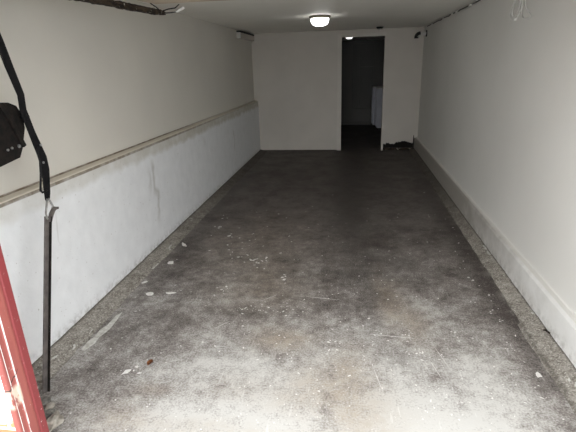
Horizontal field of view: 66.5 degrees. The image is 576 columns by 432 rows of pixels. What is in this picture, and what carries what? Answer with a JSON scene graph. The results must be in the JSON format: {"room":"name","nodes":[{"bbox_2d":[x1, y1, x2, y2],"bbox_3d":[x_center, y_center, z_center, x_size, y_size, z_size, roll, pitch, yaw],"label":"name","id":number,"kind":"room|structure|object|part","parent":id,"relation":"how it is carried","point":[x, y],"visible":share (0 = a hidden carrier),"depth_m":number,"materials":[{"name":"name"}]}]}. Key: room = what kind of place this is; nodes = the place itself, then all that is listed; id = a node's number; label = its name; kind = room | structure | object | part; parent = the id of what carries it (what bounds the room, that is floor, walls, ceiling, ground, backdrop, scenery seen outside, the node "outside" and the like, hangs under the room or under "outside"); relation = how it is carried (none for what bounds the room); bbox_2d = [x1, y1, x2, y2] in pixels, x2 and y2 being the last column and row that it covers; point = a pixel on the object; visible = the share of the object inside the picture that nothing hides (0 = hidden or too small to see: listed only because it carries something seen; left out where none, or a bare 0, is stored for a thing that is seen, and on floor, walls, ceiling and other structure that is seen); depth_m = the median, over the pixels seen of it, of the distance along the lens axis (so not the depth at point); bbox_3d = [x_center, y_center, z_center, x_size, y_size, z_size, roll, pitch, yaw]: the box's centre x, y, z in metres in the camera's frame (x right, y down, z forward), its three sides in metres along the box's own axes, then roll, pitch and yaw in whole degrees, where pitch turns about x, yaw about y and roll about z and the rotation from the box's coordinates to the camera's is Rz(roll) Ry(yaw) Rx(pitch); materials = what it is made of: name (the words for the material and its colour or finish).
{"room":"garage","nodes":[
{"label":"garage","id":0,"kind":"room"},
{"bbox_2d":[0,378,15,431],"bbox_3d":[-0.113,-0.205,1.334,7.800,2.770,0.240,1,19,8],"label":"wall","id":1,"kind":"structure","parent":0,"point":[6,421],"depth_m":1.68,"materials":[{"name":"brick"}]},
{"bbox_2d":[0,245,48,431],"bbox_3d":[-1.052,0.134,1.525,0.023,2.020,0.128,1,19,8],"label":"door frame","id":2,"kind":"structure","parent":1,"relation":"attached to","point":[17,376],"depth_m":1.67,"materials":[{"name":"red paint"}]},
{"bbox_2d":[69,0,223,14],"bbox_3d":[0.148,-1.170,2.192,2.553,0.139,2.024,1,19,8],"label":"garage door","id":3,"kind":"structure","parent":1,"relation":"in","point":[121,5],"depth_m":2.88,"materials":[{"name":"beige paint"}]},
{"bbox_3d":[0.177,-1.145,2.066,2.460,0.106,1.780,1,19,8],"label":"door","id":4,"kind":"part","parent":3,"relation":"part of","materials":[{"name":"beige paint"}]},
{"bbox_2d":[0,0,260,363],"bbox_3d":[-1.196,-1.229,5.119,0.272,2.320,7.213,1,19,8],"label":"wall","id":5,"kind":"structure","parent":0,"point":[138,119],"depth_m":3.32,"materials":[{"name":"paint"}]},
{"bbox_2d":[32,150,266,391],"bbox_3d":[-0.954,-0.135,5.372,0.194,0.039,7.243,1,19,8],"label":"gravel strip","id":6,"kind":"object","parent":5,"relation":"attached to","point":[64,348],"depth_m":3.32,"materials":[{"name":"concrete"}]},
{"bbox_2d":[36,374,41,382],"bbox_3d":[-1.322,0.872,2.361,0.064,0.041,0.063,1,19,8],"label":"chunk","id":7,"kind":"object","parent":6,"relation":"on","point":[38,378],"visible":0.5,"depth_m":2.34,"materials":[{"name":"beige stone"}]},
{"bbox_2d":[236,31,253,40],"bbox_3d":[-0.725,-3.106,7.602,0.064,0.112,1.098,1,19,8],"label":"box","id":8,"kind":"object","parent":5,"relation":"attached to","point":[240,34],"visible":1,"depth_m":7.43,"materials":[{"name":"paint"}]},
{"bbox_3d":[-0.725,-3.101,7.617,0.060,0.083,1.073,1,19,8],"label":"casing","id":9,"kind":"part","parent":8,"relation":"part of","materials":[{"name":"paint"}]},
{"bbox_2d":[136,0,476,40],"bbox_3d":[0.614,-2.818,6.214,3.500,0.131,11.270,1,19,8],"label":"ceiling","id":10,"kind":"structure","parent":0,"point":[248,16],"depth_m":5.13,"materials":[{"name":"paint"}]},
{"bbox_2d":[309,15,330,26],"bbox_3d":[0.396,-2.415,5.462,0.268,0.132,0.268,1,19,8],"label":"ceiling lamp","id":11,"kind":"object","parent":10,"relation":"attached to","point":[316,20],"visible":1,"depth_m":5.38,"materials":[{"name":"white glass"}]},
{"bbox_3d":[0.396,-2.408,5.464,0.224,0.087,0.224,1,19,8],"label":"lamp shade","id":12,"kind":"part","parent":11,"relation":"part of","materials":[{"name":"white glass"}]},
{"bbox_2d":[39,125,575,431],"bbox_3d":[0.678,-0.700,6.924,3.300,0.001,11.200,1,19,8],"label":"floor","id":13,"kind":"structure","parent":0,"point":[380,202],"depth_m":2.81,"materials":[{"name":"concrete"}]},
{"bbox_2d":[41,396,50,406],"bbox_3d":[-1.247,0.949,2.248,0.066,0.035,0.068,1,19,8],"label":"stone","id":14,"kind":"object","parent":13,"relation":"on","point":[45,399],"visible":0.7,"depth_m":2.24,"materials":[{"name":"grey stone"}]},
{"bbox_2d":[44,408,54,419],"bbox_3d":[-1.175,0.976,2.158,0.064,0.035,0.075,-14,22,-31],"label":"stone","id":15,"kind":"object","parent":13,"relation":"on","point":[48,413],"visible":0.55,"depth_m":2.15,"materials":[{"name":"grey stone"}]},
{"bbox_2d":[44,402,55,411],"bbox_3d":[-1.200,0.960,2.215,0.046,0.025,0.069,1,19,8],"label":"chunk","id":16,"kind":"object","parent":13,"relation":"on","point":[50,405],"visible":0.86,"depth_m":2.21,"materials":[{"name":"beige stone"}]},
{"bbox_2d":[42,198,58,393],"bbox_3d":[-1.261,0.412,2.327,0.020,0.976,0.402,1,19,8],"label":"bar","id":17,"kind":"object","parent":13,"relation":"on","point":[48,219],"visible":1,"depth_m":2.31,"materials":[{"name":"metal"}]},
{"bbox_2d":[0,33,49,200],"bbox_3d":[-1.302,-0.510,2.028,0.054,0.997,0.372,1,19,8],"label":"lever arm","id":18,"kind":"object","parent":17,"relation":"attached to","point":[44,170],"depth_m":2.10,"materials":[{"name":"black metal"}]},
{"bbox_3d":[-1.307,-0.379,2.038,0.046,0.282,0.304,1,19,8],"label":"pivot bracket","id":19,"kind":"part","parent":18,"relation":"part of","materials":[{"name":"black metal"}]},
{"bbox_3d":[-1.258,-0.235,2.227,0.011,0.244,0.064,1,19,8],"label":"catch rod","id":20,"kind":"part","parent":18,"relation":"part of","materials":[{"name":"black metal"}]},
{"bbox_3d":[-1.250,-0.012,2.340,0.008,0.076,0.100,1,19,8],"label":"hook lever","id":21,"kind":"part","parent":17,"relation":"part of","materials":[{"name":"metal"}]},
{"bbox_2d":[46,410,63,431],"bbox_3d":[-1.120,0.984,2.098,0.075,0.059,0.129,1,19,8],"label":"chunk","id":22,"kind":"object","parent":13,"relation":"on","point":[55,419],"visible":0.77,"depth_m":2.08,"materials":[{"name":"beige stone"}]},
{"bbox_2d":[81,312,121,350],"bbox_3d":[-1.197,0.743,2.864,0.057,0.004,0.448,3,19,12],"label":"paint","id":23,"kind":"object","parent":13,"relation":"on","point":[105,329],"visible":1,"depth_m":2.82,"materials":[{"name":"white paint"}]},
{"bbox_2d":[70,192,563,431],"bbox_3d":[0.273,0.352,3.886,2.623,0.001,4.203,1,19,8],"label":"paint specks","id":24,"kind":"object","parent":13,"relation":"on","point":[424,192],"visible":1,"depth_m":2.67,"materials":[{"name":"white paint"}]},
{"bbox_2d":[371,86,382,126],"bbox_3d":[2.562,-2.890,11.572,0.700,1.020,0.414,1,19,8],"label":"appliance","id":25,"kind":"object","parent":13,"relation":"on","point":[373,87],"visible":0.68,"depth_m":11.42,"materials":[{"name":"white metal"}]},
{"bbox_3d":[2.228,-2.925,11.610,0.028,0.900,0.402,1,19,8],"label":"door","id":26,"kind":"part","parent":25,"relation":"part of","materials":[{"name":"white metal"}]},
{"bbox_2d":[374,87,382,129],"bbox_3d":[2.527,-2.731,11.108,0.635,1.020,0.544,1,19,8],"label":"appliance","id":27,"kind":"object","parent":13,"relation":"on","point":[378,90],"visible":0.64,"depth_m":10.91,"materials":[{"name":"white metal"}]},
{"bbox_3d":[2.226,-2.765,11.143,0.028,0.900,0.532,1,19,8],"label":"door","id":28,"kind":"part","parent":27,"relation":"part of","materials":[{"name":"white metal"}]},
{"bbox_2d":[251,27,424,149],"bbox_3d":[0.884,-2.305,8.242,3.140,2.169,0.020,1,19,8],"label":"wall","id":29,"kind":"structure","parent":0,"point":[295,73],"depth_m":8.22,"materials":[{"name":"paint"}]},
{"bbox_2d":[337,37,341,149],"bbox_3d":[0.966,-2.264,8.281,0.078,2.049,0.112,1,19,8],"label":"trim","id":30,"kind":"structure","parent":29,"relation":"attached to","point":[339,39],"depth_m":8.19,"materials":[{"name":"paint"}]},
{"bbox_2d":[341,39,384,121],"bbox_3d":[1.633,-3.532,11.786,3.050,2.189,0.100,1,19,8],"label":"wall","id":31,"kind":"structure","parent":0,"point":[347,114],"depth_m":11.63,"materials":[{"name":"paint"}]},
{"bbox_2d":[341,121,372,124],"bbox_3d":[1.556,-2.545,12.075,2.850,0.100,0.020,1,19,8],"label":"baseboard","id":32,"kind":"structure","parent":31,"relation":"attached to","point":[344,122],"depth_m":12.02,"materials":[{"name":"paint"}]},
{"bbox_2d":[342,42,374,109],"bbox_3d":[1.830,-3.674,11.627,0.880,1.690,0.050,1,19,8],"label":"door","id":33,"kind":"structure","parent":31,"relation":"in","point":[363,54],"depth_m":11.58,"materials":[{"name":"black"}]},
{"bbox_3d":[1.975,-3.671,11.618,0.530,1.620,0.030,1,19,8],"label":"panel","id":34,"kind":"part","parent":33,"relation":"part of","materials":[{"name":"black"}]},
{"bbox_2d":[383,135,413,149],"bbox_3d":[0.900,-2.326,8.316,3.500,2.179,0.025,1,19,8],"label":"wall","id":35,"kind":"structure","parent":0,"point":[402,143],"depth_m":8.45,"materials":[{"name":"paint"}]},
{"bbox_2d":[337,32,386,37],"bbox_3d":[1.328,-3.247,7.888,0.872,0.058,0.110,1,19,8],"label":"trim","id":36,"kind":"structure","parent":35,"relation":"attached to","point":[380,33],"depth_m":7.84,"materials":[{"name":"paint"}]},
{"bbox_2d":[380,35,386,150],"bbox_3d":[1.776,-2.248,8.168,0.030,2.055,0.112,1,19,8],"label":"trim","id":37,"kind":"structure","parent":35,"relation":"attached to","point":[385,44],"depth_m":8.09,"materials":[{"name":"paint"}]},
{"bbox_2d":[384,147,413,149],"bbox_3d":[2.133,-1.286,8.447,0.560,0.055,0.058,1,19,8],"label":"trim","id":38,"kind":"structure","parent":35,"relation":"attached to","point":[385,148],"depth_m":8.43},
{"bbox_2d":[414,0,575,367],"bbox_3d":[2.009,-1.175,4.670,0.254,2.320,7.213,1,19,8],"label":"wall","id":39,"kind":"structure","parent":0,"point":[497,121],"depth_m":3.34,"materials":[{"name":"paint"}]},
{"bbox_2d":[414,30,426,38],"bbox_3d":[2.248,-3.078,7.440,0.213,0.125,0.105,-1,19,2],"label":"security camera","id":40,"kind":"object","parent":39,"relation":"attached to","point":[418,34],"visible":1,"depth_m":7.42,"materials":[{"name":"grey plastic"}]},
{"bbox_2d":[427,0,479,26],"bbox_3d":[1.990,-2.368,5.032,0.022,0.029,4.900,1,19,8],"label":"cable","id":41,"kind":"object","parent":39,"relation":"attached to","point":[471,4],"visible":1,"depth_m":5.27,"materials":[{"name":"black plastic"}]},
{"bbox_2d":[408,149,575,414],"bbox_3d":[1.840,-0.093,4.979,0.151,0.051,7.243,1,19,8],"label":"gravel strip","id":42,"kind":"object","parent":39,"relation":"attached to","point":[552,357],"depth_m":2.90,"materials":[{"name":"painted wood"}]},
{"bbox_2d":[509,0,531,20],"bbox_3d":[1.719,-1.589,3.243,0.037,0.278,0.479,1,19,8],"label":"cable coil","id":43,"kind":"object","parent":39,"relation":"hanging from","point":[514,2],"visible":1,"depth_m":3.27,"materials":[{"name":"white plastic"}]}
]}

